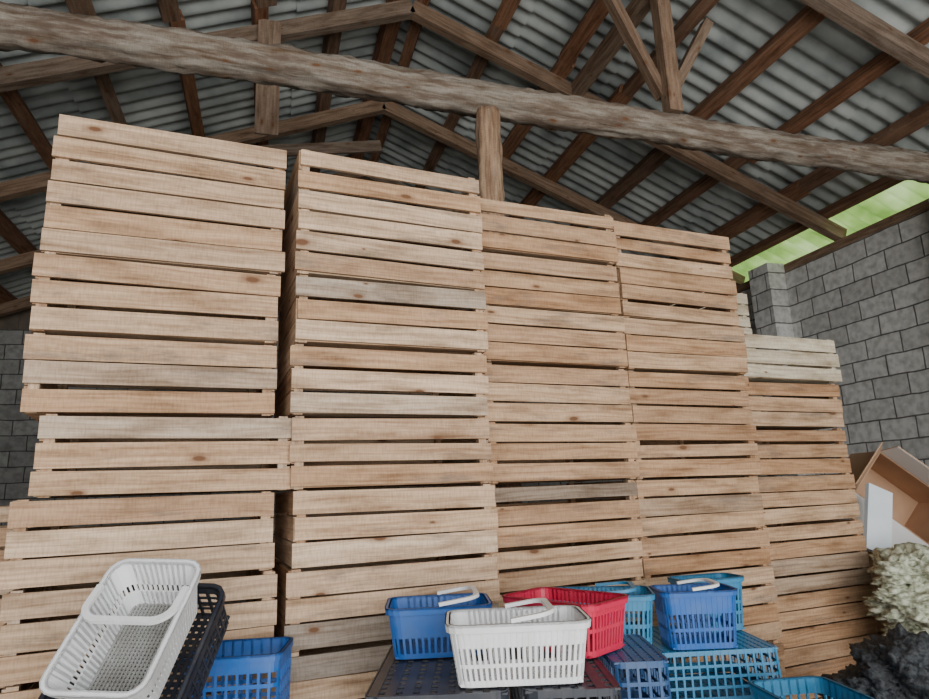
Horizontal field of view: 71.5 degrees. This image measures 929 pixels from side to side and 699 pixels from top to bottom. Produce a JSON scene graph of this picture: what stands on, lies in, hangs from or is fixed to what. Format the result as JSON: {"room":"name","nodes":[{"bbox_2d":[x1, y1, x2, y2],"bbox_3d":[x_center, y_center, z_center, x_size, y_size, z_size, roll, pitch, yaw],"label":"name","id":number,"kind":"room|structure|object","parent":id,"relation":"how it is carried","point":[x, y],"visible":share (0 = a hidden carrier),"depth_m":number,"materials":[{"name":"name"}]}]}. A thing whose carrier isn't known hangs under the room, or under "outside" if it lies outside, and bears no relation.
{"room":"farm building","nodes":[
{"label":"farm building","id":0,"kind":"room"},
{"bbox_2d":[38,583,229,698],"bbox_3d":[-0.820,0.804,1.628,0.340,0.420,0.120,0,-57,3],"label":"shopping basket","id":1,"kind":"object","parent":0,"point":[218,617],"depth_m":1.69,"materials":[{"name":"black plastic"}]},
{"bbox_2d":[0,308,279,332],"bbox_3d":[-2.128,-1.291,11.115,10.199,2.350,0.040,2,-13,-17],"label":"beam","id":2,"kind":"structure","parent":0,"point":[20,320],"depth_m":9.53,"materials":[{"name":"brown wood"}]},
{"bbox_2d":[0,329,623,619],"bbox_3d":[-2.011,1.894,10.428,10.680,4.170,0.240,2,-13,-17],"label":"wall","id":3,"kind":"structure","parent":0,"point":[18,430],"depth_m":9.21,"materials":[{"name":"concrete"}]},
{"bbox_2d":[0,0,928,298],"bbox_3d":[-0.062,-2.913,4.506,11.700,2.474,14.780,2,-13,-17],"label":"ceiling","id":4,"kind":"structure","parent":0,"point":[537,31],"depth_m":6.67,"materials":[{"name":"grey metal"}]},
{"bbox_2d":[0,0,928,303],"bbox_3d":[-0.009,-3.003,4.447,9.878,2.087,14.200,2,-13,-17],"label":"roof","id":5,"kind":"structure","parent":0,"point":[803,22],"depth_m":6.59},
{"bbox_2d":[0,0,928,316],"bbox_3d":[-0.453,-2.534,5.434,10.556,2.319,11.400,2,-13,-17],"label":"rafters","id":6,"kind":"object","parent":5,"relation":"attached to","point":[851,16],"depth_m":6.64,"materials":[{"name":"brown wood"}]},
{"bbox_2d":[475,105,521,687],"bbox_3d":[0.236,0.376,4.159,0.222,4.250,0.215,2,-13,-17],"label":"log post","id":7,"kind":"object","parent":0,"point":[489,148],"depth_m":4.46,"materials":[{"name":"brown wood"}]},
{"bbox_2d":[0,1,928,183],"bbox_3d":[-0.213,-1.830,4.528,10.283,0.401,0.300,2,-13,-17],"label":"log tie beam","id":8,"kind":"object","parent":7,"relation":"on","point":[176,50],"visible":0.98,"depth_m":4.39,"materials":[{"name":"brown wood"}]},
{"bbox_2d":[545,0,713,130],"bbox_3d":[1.412,-2.444,5.820,1.171,1.432,3.200,2,-13,-17],"label":"roof truss","id":9,"kind":"object","parent":8,"relation":"on","point":[665,83],"visible":0.85,"depth_m":5.26,"materials":[{"name":"brown wood"}]},
{"bbox_2d":[670,198,928,623],"bbox_3d":[4.920,0.396,5.154,0.490,4.290,14.200,2,-13,-17],"label":"wall","id":10,"kind":"structure","parent":0,"point":[868,296],"depth_m":6.97,"materials":[{"name":"concrete"}]},
{"bbox_2d":[863,483,892,551],"bbox_3d":[2.542,1.049,3.966,0.338,0.450,0.099,7,-16,-37],"label":"board","id":11,"kind":"object","parent":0,"point":[877,528],"visible":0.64,"depth_m":3.96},
{"bbox_3d":[0.123,2.451,3.214,10.800,0.200,14.800,2,-13,-17],"label":"floor","id":12,"kind":"structure","parent":0,"visible":0},
{"bbox_2d":[0,506,70,692],"bbox_3d":[-2.214,1.478,2.657,0.828,1.628,0.638,3,-14,-22],"label":"wooden crates","id":13,"kind":"object","parent":12,"relation":"on","point":[4,510],"visible":0.02,"depth_m":2.64,"materials":[{"name":"brown wood"}]},
{"bbox_2d":[0,114,291,698],"bbox_3d":[-1.139,0.685,2.412,0.872,2.988,0.639,3,-14,-22],"label":"wooden crates","id":14,"kind":"object","parent":12,"relation":"on","point":[166,282],"visible":0.91,"depth_m":2.26,"materials":[{"name":"brown wood"}]},
{"bbox_2d":[182,636,292,698],"bbox_3d":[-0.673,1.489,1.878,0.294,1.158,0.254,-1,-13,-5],"label":"plastic basket","id":15,"kind":"object","parent":12,"relation":"on","point":[250,656],"visible":0.76,"depth_m":1.93,"materials":[{"name":"blue plastic"}]},
{"bbox_2d":[272,149,499,698],"bbox_3d":[-0.359,0.720,2.703,0.832,2.988,0.643,3,-14,-22],"label":"wooden crates","id":16,"kind":"object","parent":12,"relation":"on","point":[371,291],"visible":0.78,"depth_m":2.54,"materials":[{"name":"brown wood"}]},
{"bbox_2d":[365,645,509,698],"bbox_3d":[-0.044,1.456,1.747,0.383,1.118,0.611,-2,-12,0],"label":"plastic crates","id":17,"kind":"object","parent":12,"relation":"on","point":[387,682],"visible":0.58,"depth_m":1.71,"materials":[{"name":"grey plastic"}]},
{"bbox_2d":[385,585,491,659],"bbox_3d":[-0.082,0.859,2.049,0.330,0.174,0.260,-1,-13,-4],"label":"basket","id":18,"kind":"object","parent":17,"relation":"on","point":[418,621],"visible":0.76,"depth_m":1.94,"materials":[{"name":"plastic"}]},
{"bbox_2d":[445,598,590,687],"bbox_3d":[0.140,0.778,1.734,0.380,0.177,0.245,-2,-13,-1],"label":"basket","id":19,"kind":"object","parent":17,"relation":"on","point":[494,630],"visible":1,"depth_m":1.63,"materials":[{"name":"plastic"}]},
{"bbox_2d":[441,196,652,695],"bbox_3d":[0.358,0.801,3.188,0.832,2.989,0.636,3,-14,-22],"label":"wooden crates","id":20,"kind":"object","parent":12,"relation":"on","point":[539,344],"visible":0.52,"depth_m":3.05,"materials":[{"name":"brown wood"}]},
{"bbox_2d":[510,648,620,698],"bbox_3d":[0.288,1.444,1.747,0.262,1.118,0.610,-2,-12,0],"label":"plastic crates","id":21,"kind":"object","parent":12,"relation":"on","point":[598,682],"visible":0.51,"depth_m":1.62,"materials":[{"name":"plastic"}]},
{"bbox_2d":[502,587,627,658],"bbox_3d":[0.318,0.851,2.026,0.360,0.150,0.240,-14,-17,43],"label":"basket","id":22,"kind":"object","parent":21,"relation":"on","point":[605,639],"visible":0.6,"depth_m":1.95,"materials":[{"name":"plastic"}]},
{"bbox_2d":[558,669,645,691],"bbox_3d":[0.482,1.609,2.251,0.350,0.998,0.250,-2,-12,0],"label":"plastic crates","id":23,"kind":"object","parent":12,"relation":"on","point":[633,670],"visible":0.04,"depth_m":2.32,"materials":[{"name":"plastic"}]},
{"bbox_2d":[547,581,654,653],"bbox_3d":[0.493,0.993,2.367,0.400,0.246,0.240,-4,-13,8],"label":"basket","id":24,"kind":"object","parent":23,"relation":"on","point":[640,597],"visible":0.3,"depth_m":2.26,"materials":[{"name":"plastic"}]},
{"bbox_2d":[598,634,671,698],"bbox_3d":[0.521,1.461,1.864,0.174,1.118,0.367,-2,-12,0],"label":"plastic crates","id":25,"kind":"object","parent":12,"relation":"on","point":[637,653],"visible":0.66,"depth_m":1.87,"materials":[{"name":"blue plastic"}]},
{"bbox_2d":[564,220,788,696],"bbox_3d":[1.097,0.845,3.518,0.833,2.988,0.634,3,-14,-22],"label":"wooden crates","id":26,"kind":"object","parent":12,"relation":"on","point":[690,432],"visible":0.52,"depth_m":3.36,"materials":[{"name":"brown wood"}]},
{"bbox_2d":[629,292,777,660],"bbox_3d":[1.701,1.074,4.653,0.826,2.988,0.642,3,-14,-22],"label":"wooden crates","id":27,"kind":"object","parent":12,"relation":"on","point":[742,301],"visible":0.02,"depth_m":4.79,"materials":[{"name":"beige wood"}]},
{"bbox_2d":[623,625,785,698],"bbox_3d":[0.944,1.646,2.495,0.492,0.998,0.492,-2,-13,-2],"label":"crate stack","id":28,"kind":"object","parent":12,"relation":"on","point":[715,685],"visible":0.44,"depth_m":2.38,"materials":[{"name":"blue plastic"}]},
{"bbox_2d":[649,578,737,649],"bbox_3d":[0.890,1.015,2.492,0.300,0.228,0.210,-2,-12,0],"label":"basket","id":29,"kind":"object","parent":28,"relation":"on","point":[713,597],"visible":1,"depth_m":2.41,"materials":[{"name":"plastic"}]},
{"bbox_2d":[667,572,744,632],"bbox_3d":[1.032,1.072,2.734,0.300,0.210,0.170,1,-13,-14],"label":"basket","id":30,"kind":"object","parent":28,"relation":"on","point":[734,580],"visible":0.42,"depth_m":2.70,"materials":[{"name":"plastic"}]},
{"bbox_2d":[684,382,878,698],"bbox_3d":[1.884,1.318,3.899,0.822,2.174,0.631,3,-14,-22],"label":"wooden crates","id":31,"kind":"object","parent":12,"relation":"on","point":[810,536],"visible":0.51,"depth_m":3.70,"materials":[{"name":"brown wood"}]},
{"bbox_2d":[679,334,841,395],"bbox_3d":[1.837,0.112,4.124,0.815,0.268,0.612,3,-14,-22],"label":"wooden crate","id":32,"kind":"object","parent":31,"relation":"on","point":[810,361],"visible":0.4,"depth_m":3.86,"materials":[{"name":"beige wood"}]},
{"bbox_2d":[749,676,874,698],"bbox_3d":[1.120,1.550,1.962,0.278,0.942,0.298,-1,-13,-6],"label":"plastic crates","id":33,"kind":"object","parent":12,"relation":"on","point":[771,688],"visible":1,"depth_m":2.18,"materials":[{"name":"blue plastic"}]},
{"bbox_2d":[817,623,928,698],"bbox_3d":[1.729,1.593,2.490,0.671,1.033,0.542,2,-13,-20],"label":"heap","id":34,"kind":"object","parent":12,"relation":"on","point":[895,665],"visible":0.98,"depth_m":2.45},
{"bbox_2d":[861,542,928,635],"bbox_3d":[2.823,1.631,3.338,1.431,1.246,0.688,-2,-13,0],"label":"plant","id":35,"kind":"object","parent":12,"relation":"on","point":[902,597],"visible":0.65,"depth_m":3.32,"materials":[{"name":"white plant"}]},
{"bbox_3d":[3.207,2.204,4.350,0.600,0.542,0.500,1,-13,-15],"label":"cardboard box","id":36,"kind":"object","parent":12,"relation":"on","visible":0},
{"bbox_2d":[864,547,928,632],"bbox_3d":[3.187,1.673,4.468,0.600,0.542,0.500,0,-13,-12],"label":"cardboard box","id":37,"kind":"object","parent":36,"relation":"on","point":[879,623],"visible":0.02,"depth_m":4.50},
{"bbox_2d":[838,442,928,547],"bbox_3d":[2.914,1.039,4.360,0.847,0.800,0.509,-2,-12,0],"label":"cardboard box","id":38,"kind":"object","parent":37,"relation":"on","point":[894,470],"visible":0.7,"depth_m":4.42,"materials":[{"name":"brown cardboard"}]},
{"bbox_3d":[-0.843,1.503,1.518,0.390,0.988,0.311,-2,-13,0],"label":"plastic crate","id":39,"kind":"object","parent":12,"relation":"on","visible":0},
{"bbox_2d":[39,558,200,698],"bbox_3d":[-0.792,0.675,1.542,0.247,0.323,0.320,-3,-13,5],"label":"basket","id":40,"kind":"object","parent":39,"relation":"on","point":[137,609],"visible":1,"depth_m":1.56,"materials":[{"name":"plastic"}]},
{"bbox_3d":[-4.960,0.181,2.197,0.240,4.170,14.200,2,-13,-17],"label":"wall","id":41,"kind":"structure","parent":0,"visible":0},
{"bbox_2d":[736,199,928,292],"bbox_3d":[-0.065,-1.751,4.165,10.500,0.135,14.250,2,-13,-17],"label":"trim","id":42,"kind":"structure","parent":41,"relation":"attached to","point":[922,206],"depth_m":7.21,"materials":[{"name":"brown wood"}]}
]}

